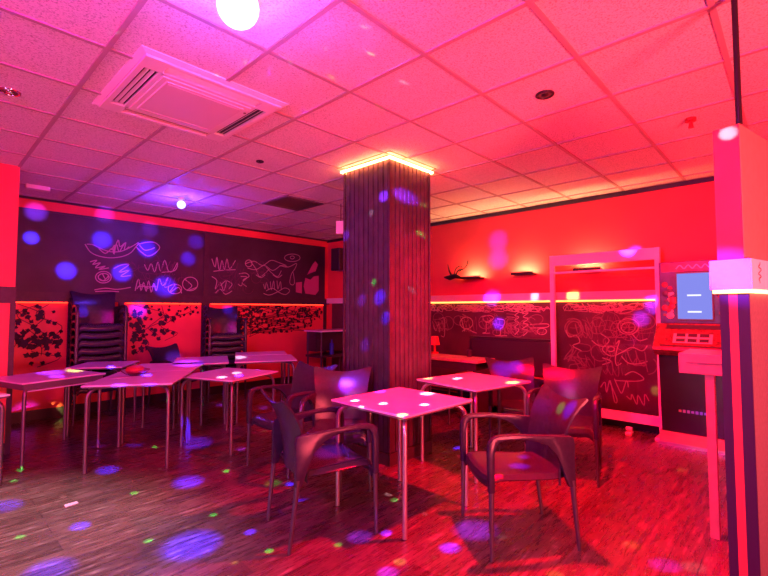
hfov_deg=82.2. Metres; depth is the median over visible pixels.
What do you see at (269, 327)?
panel
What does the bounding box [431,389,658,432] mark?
baseboard
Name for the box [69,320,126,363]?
armchair
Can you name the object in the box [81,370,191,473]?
square table
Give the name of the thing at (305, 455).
armchair
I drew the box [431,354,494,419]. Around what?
table
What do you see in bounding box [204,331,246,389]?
armchair
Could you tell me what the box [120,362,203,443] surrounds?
square table
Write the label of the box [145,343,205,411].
armchair
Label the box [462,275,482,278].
wall light
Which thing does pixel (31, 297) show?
trim
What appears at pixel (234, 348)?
armchair
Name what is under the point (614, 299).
led strip
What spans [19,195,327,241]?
trim
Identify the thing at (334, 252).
grille
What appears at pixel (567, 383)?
armchair
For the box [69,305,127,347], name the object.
armchair
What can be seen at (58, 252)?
chalkboard
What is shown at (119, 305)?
garland
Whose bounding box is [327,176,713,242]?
trim
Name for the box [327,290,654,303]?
trim
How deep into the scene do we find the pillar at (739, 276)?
1.88 m
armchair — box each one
[68,327,126,401]
[68,335,126,409]
[68,342,125,417]
[68,349,125,425]
[69,298,127,339]
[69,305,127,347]
[69,313,126,355]
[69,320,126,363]
[70,291,127,332]
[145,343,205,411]
[204,306,246,340]
[204,312,246,346]
[204,318,246,353]
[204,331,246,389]
[204,336,243,393]
[204,343,246,402]
[205,324,246,383]
[246,361,336,478]
[260,388,378,554]
[299,366,371,491]
[459,384,588,561]
[485,357,543,450]
[525,363,602,487]
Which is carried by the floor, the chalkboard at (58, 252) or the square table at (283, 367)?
the square table at (283, 367)
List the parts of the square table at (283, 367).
leg, leg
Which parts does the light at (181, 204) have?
globe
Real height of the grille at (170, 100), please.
0.010 m
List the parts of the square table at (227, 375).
leg, leg, leg, leg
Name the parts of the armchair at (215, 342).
armrest, seat, armrest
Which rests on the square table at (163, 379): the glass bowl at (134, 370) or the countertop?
the glass bowl at (134, 370)
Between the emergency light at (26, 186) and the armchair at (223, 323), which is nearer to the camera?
the emergency light at (26, 186)
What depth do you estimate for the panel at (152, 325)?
6.48 m
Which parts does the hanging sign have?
plate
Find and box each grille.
[137,81,243,130]
[331,249,337,269]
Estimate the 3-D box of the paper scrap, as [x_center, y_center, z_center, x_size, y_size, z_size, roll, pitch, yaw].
[-2.181,1.508,3.070,0.058,0.003,0.080,-3,-4,43]
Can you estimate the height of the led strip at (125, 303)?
0.016 m
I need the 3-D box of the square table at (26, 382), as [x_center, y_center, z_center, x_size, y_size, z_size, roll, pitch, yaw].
[-3.212,1.197,4.189,0.660,0.726,0.700,-1,-3,27]
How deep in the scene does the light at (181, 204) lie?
5.47 m
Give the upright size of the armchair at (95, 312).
0.851 m
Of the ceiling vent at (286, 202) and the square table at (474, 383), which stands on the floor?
the square table at (474, 383)
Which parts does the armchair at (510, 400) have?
leg, armrest, leg, backrest, seat, armrest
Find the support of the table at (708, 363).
on the floor
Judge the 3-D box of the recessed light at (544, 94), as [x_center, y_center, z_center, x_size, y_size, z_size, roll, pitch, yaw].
[1.044,-1.252,2.855,0.118,0.022,0.118,-3,-4,43]
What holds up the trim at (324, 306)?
attached to the wall at (23, 202)
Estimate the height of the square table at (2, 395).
0.693 m
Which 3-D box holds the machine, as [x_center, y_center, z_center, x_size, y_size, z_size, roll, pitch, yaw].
[3.128,0.648,4.393,0.675,1.850,0.513,-3,-4,43]
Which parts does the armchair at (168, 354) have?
leg, armrest, backrest, leg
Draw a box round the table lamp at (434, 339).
[431,336,439,353]
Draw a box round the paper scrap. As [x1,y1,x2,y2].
[64,501,77,507]
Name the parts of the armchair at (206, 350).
seat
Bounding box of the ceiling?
[0,0,767,239]
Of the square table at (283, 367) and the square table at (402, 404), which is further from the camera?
the square table at (283, 367)
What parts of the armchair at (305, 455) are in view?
leg, backrest, leg, armrest, seat, armrest, leg, leg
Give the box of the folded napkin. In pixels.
[108,376,132,378]
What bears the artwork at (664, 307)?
attached to the machine
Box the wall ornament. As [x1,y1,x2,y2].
[444,260,467,279]
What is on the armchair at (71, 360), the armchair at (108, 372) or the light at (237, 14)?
the armchair at (108, 372)
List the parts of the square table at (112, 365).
leg, leg, leg, leg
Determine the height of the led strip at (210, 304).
0.016 m
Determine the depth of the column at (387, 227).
4.08 m
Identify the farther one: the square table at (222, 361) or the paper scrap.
the square table at (222, 361)
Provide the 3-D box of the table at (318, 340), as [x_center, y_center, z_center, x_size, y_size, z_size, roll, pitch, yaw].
[-0.964,1.253,7.990,0.500,0.990,0.840,-3,-4,43]
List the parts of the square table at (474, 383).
leg, leg, leg, leg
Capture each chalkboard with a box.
[15,207,204,296]
[208,232,324,298]
[332,301,658,415]
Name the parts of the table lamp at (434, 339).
lamp shade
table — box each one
[0,369,105,468]
[0,393,9,484]
[64,361,139,435]
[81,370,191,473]
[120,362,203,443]
[172,356,228,428]
[179,368,277,454]
[235,351,286,400]
[235,354,296,422]
[304,329,345,370]
[331,387,471,539]
[417,372,530,482]
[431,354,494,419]
[678,349,721,539]
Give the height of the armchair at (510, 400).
0.851 m
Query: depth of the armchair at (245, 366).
6.66 m
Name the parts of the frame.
post, rail, rail, post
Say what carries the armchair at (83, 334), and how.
on the armchair at (109, 341)
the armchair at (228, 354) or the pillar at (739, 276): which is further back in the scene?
the armchair at (228, 354)
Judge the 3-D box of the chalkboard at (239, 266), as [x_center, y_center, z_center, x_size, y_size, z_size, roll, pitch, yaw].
[-1.999,-0.338,7.912,0.040,1.040,2.380,-3,-4,43]
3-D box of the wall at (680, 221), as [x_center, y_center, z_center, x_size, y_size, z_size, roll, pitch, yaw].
[2.285,0.259,5.704,9.270,2.755,0.100,-3,-4,43]
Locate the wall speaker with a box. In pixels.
[331,248,342,270]
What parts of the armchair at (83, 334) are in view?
armrest, seat, armrest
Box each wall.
[19,198,327,404]
[327,176,716,391]
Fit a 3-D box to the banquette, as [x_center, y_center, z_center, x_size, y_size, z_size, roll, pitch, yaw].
[1.572,1.096,5.839,1.190,0.855,0.520,-3,-4,43]
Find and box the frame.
[549,247,661,441]
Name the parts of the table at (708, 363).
leg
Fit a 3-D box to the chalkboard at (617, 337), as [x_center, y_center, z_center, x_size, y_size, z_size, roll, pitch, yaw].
[1.170,0.884,6.627,6.000,1.354,0.034,-3,-4,43]
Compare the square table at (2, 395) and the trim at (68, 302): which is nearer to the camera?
the square table at (2, 395)
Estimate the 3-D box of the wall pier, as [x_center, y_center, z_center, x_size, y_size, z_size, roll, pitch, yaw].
[-5.176,0.153,3.518,1.370,2.755,3.265,-3,-4,43]
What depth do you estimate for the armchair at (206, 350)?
6.58 m
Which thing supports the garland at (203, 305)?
attached to the wall at (23, 202)
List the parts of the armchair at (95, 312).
armrest, backrest, seat, armrest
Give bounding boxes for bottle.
[330,340,333,354]
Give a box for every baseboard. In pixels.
[11,376,292,423]
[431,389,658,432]
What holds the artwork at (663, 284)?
on the machine
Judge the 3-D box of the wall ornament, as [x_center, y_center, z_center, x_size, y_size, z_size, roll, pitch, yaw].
[1.120,-0.257,6.600,0.442,0.282,0.224,-3,-4,43]
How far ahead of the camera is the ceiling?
2.89 m
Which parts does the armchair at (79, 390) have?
armrest, leg, seat, leg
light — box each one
[0,87,21,96]
[24,183,49,192]
[177,197,185,208]
[217,0,258,29]
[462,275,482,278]
[511,271,536,275]
[535,90,554,99]
[573,267,600,270]
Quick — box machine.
[653,259,724,454]
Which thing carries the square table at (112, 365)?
on the floor
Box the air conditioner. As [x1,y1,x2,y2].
[92,45,288,141]
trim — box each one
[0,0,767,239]
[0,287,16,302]
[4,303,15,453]
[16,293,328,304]
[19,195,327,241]
[66,302,71,404]
[115,302,123,398]
[200,303,208,386]
[203,231,209,296]
[323,305,326,366]
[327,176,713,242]
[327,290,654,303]
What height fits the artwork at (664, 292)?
0.069 m
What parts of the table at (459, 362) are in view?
leg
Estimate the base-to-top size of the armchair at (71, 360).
0.851 m
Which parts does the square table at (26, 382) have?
leg, rail, leg, leg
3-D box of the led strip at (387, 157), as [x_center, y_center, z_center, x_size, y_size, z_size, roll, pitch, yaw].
[0.029,-1.144,4.363,0.660,0.018,0.640,-3,-4,43]
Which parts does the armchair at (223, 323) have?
armrest, seat, armrest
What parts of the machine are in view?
header panel, console trim, kick trim, key plate, plate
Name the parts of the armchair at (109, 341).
armrest, seat, armrest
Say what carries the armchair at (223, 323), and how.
on the armchair at (215, 342)
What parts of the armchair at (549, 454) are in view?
leg, leg, armrest, seat, armrest, leg, backrest, leg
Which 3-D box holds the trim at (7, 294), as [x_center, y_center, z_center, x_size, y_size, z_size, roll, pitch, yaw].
[-4.666,0.010,3.052,0.020,0.155,3.272,-3,-4,43]
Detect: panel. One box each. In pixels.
[12,301,67,412]
[123,302,200,397]
[209,303,322,386]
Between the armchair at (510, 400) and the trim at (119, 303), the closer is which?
the armchair at (510, 400)
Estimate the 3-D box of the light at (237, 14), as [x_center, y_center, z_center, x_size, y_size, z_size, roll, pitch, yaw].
[-0.631,-1.215,1.902,0.176,0.178,0.176,-3,-4,43]
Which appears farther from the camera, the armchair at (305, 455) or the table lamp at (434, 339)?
the table lamp at (434, 339)
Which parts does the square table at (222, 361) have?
leg, leg, leg, leg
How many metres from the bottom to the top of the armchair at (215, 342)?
0.851 m
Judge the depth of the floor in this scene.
3.01 m
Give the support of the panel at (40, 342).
attached to the wall at (23, 202)
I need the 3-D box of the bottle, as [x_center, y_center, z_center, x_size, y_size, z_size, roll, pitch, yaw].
[-0.930,1.050,7.845,0.076,0.260,0.076,-3,-4,43]
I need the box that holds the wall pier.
[0,163,19,442]
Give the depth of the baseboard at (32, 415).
6.13 m
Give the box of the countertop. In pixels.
[304,329,345,331]
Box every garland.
[66,304,72,403]
[116,305,123,396]
[201,305,207,382]
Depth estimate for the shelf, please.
7.80 m
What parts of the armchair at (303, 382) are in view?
leg, armrest, seat, armrest, backrest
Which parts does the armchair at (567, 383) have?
armrest, backrest, seat, leg, armrest, leg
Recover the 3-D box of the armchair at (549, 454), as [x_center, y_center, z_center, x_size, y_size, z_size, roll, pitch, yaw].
[0.833,1.063,2.691,0.608,0.851,0.552,0,-3,-7]
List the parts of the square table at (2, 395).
leg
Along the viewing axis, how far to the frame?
5.00 m
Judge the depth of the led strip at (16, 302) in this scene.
5.45 m
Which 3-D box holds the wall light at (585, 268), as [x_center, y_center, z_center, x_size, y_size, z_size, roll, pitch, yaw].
[2.492,-0.229,5.370,0.320,0.036,0.140,-3,-4,43]
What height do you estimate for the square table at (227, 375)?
0.693 m
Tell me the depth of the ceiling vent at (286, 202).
5.77 m
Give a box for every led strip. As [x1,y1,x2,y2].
[16,302,67,302]
[125,303,200,303]
[210,304,307,304]
[340,156,432,173]
[431,299,654,302]
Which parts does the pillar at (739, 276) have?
panel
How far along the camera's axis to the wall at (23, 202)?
6.45 m
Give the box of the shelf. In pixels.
[306,351,342,357]
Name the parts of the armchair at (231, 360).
armrest, seat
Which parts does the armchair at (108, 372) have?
armrest, seat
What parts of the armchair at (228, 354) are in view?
armrest, seat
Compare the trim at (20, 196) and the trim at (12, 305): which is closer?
the trim at (12, 305)
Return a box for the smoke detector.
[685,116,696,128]
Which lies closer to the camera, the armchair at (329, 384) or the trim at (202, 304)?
the armchair at (329, 384)
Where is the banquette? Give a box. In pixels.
[456,336,550,405]
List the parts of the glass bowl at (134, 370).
dome lid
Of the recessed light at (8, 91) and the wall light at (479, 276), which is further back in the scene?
the wall light at (479, 276)
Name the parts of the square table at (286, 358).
leg, leg, leg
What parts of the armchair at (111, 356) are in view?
armrest, seat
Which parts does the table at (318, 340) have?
leg, leg, leg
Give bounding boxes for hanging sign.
[336,204,342,233]
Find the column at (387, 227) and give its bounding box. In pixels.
[337,151,435,466]
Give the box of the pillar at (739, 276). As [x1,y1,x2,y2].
[709,0,767,575]
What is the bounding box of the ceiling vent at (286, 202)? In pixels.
[262,195,323,210]
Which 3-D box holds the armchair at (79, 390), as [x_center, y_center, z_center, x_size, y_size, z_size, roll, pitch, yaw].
[-3.639,1.201,5.550,0.552,0.851,0.608,3,-4,-44]
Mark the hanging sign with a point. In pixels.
(339, 224)
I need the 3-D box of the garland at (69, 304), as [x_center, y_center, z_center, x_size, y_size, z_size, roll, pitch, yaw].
[-4.006,0.843,5.629,0.058,1.271,0.088,-3,-4,43]
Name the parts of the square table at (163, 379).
leg, leg, leg, leg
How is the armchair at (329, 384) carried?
on the floor
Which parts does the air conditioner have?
panel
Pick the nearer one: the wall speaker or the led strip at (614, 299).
the led strip at (614, 299)
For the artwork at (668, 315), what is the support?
attached to the machine
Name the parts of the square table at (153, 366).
leg, leg, leg, leg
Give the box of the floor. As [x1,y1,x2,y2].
[0,383,729,575]
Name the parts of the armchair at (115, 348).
armrest, seat, armrest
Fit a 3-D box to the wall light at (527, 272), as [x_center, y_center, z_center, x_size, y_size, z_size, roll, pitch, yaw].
[1.886,-0.196,5.936,0.320,0.036,0.140,-3,-4,43]
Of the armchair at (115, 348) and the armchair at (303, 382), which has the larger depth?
the armchair at (115, 348)
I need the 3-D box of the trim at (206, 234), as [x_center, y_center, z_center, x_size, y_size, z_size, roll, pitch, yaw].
[-2.838,-0.381,7.014,0.045,1.040,0.080,-3,-4,43]
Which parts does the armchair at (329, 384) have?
armrest, seat, backrest, armrest, leg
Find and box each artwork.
[661,282,667,287]
[662,290,667,296]
[662,305,668,310]
[666,313,673,318]
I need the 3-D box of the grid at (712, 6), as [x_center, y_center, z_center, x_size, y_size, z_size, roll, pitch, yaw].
[-0.579,-1.261,2.716,9.270,0.009,8.280,-3,-4,43]
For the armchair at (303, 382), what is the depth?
4.06 m
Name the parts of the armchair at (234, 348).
armrest, seat, armrest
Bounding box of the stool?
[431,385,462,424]
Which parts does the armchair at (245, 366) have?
leg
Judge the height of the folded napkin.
0.004 m
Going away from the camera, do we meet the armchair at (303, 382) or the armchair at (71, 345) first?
the armchair at (303, 382)
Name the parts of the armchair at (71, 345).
armrest, armrest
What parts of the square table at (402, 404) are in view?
leg, leg, leg, leg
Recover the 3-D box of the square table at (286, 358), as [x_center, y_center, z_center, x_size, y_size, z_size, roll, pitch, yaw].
[-1.545,1.270,5.706,0.740,0.726,0.720,1,-3,-18]
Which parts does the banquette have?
seat, rail, backrest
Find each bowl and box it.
[121,363,149,375]

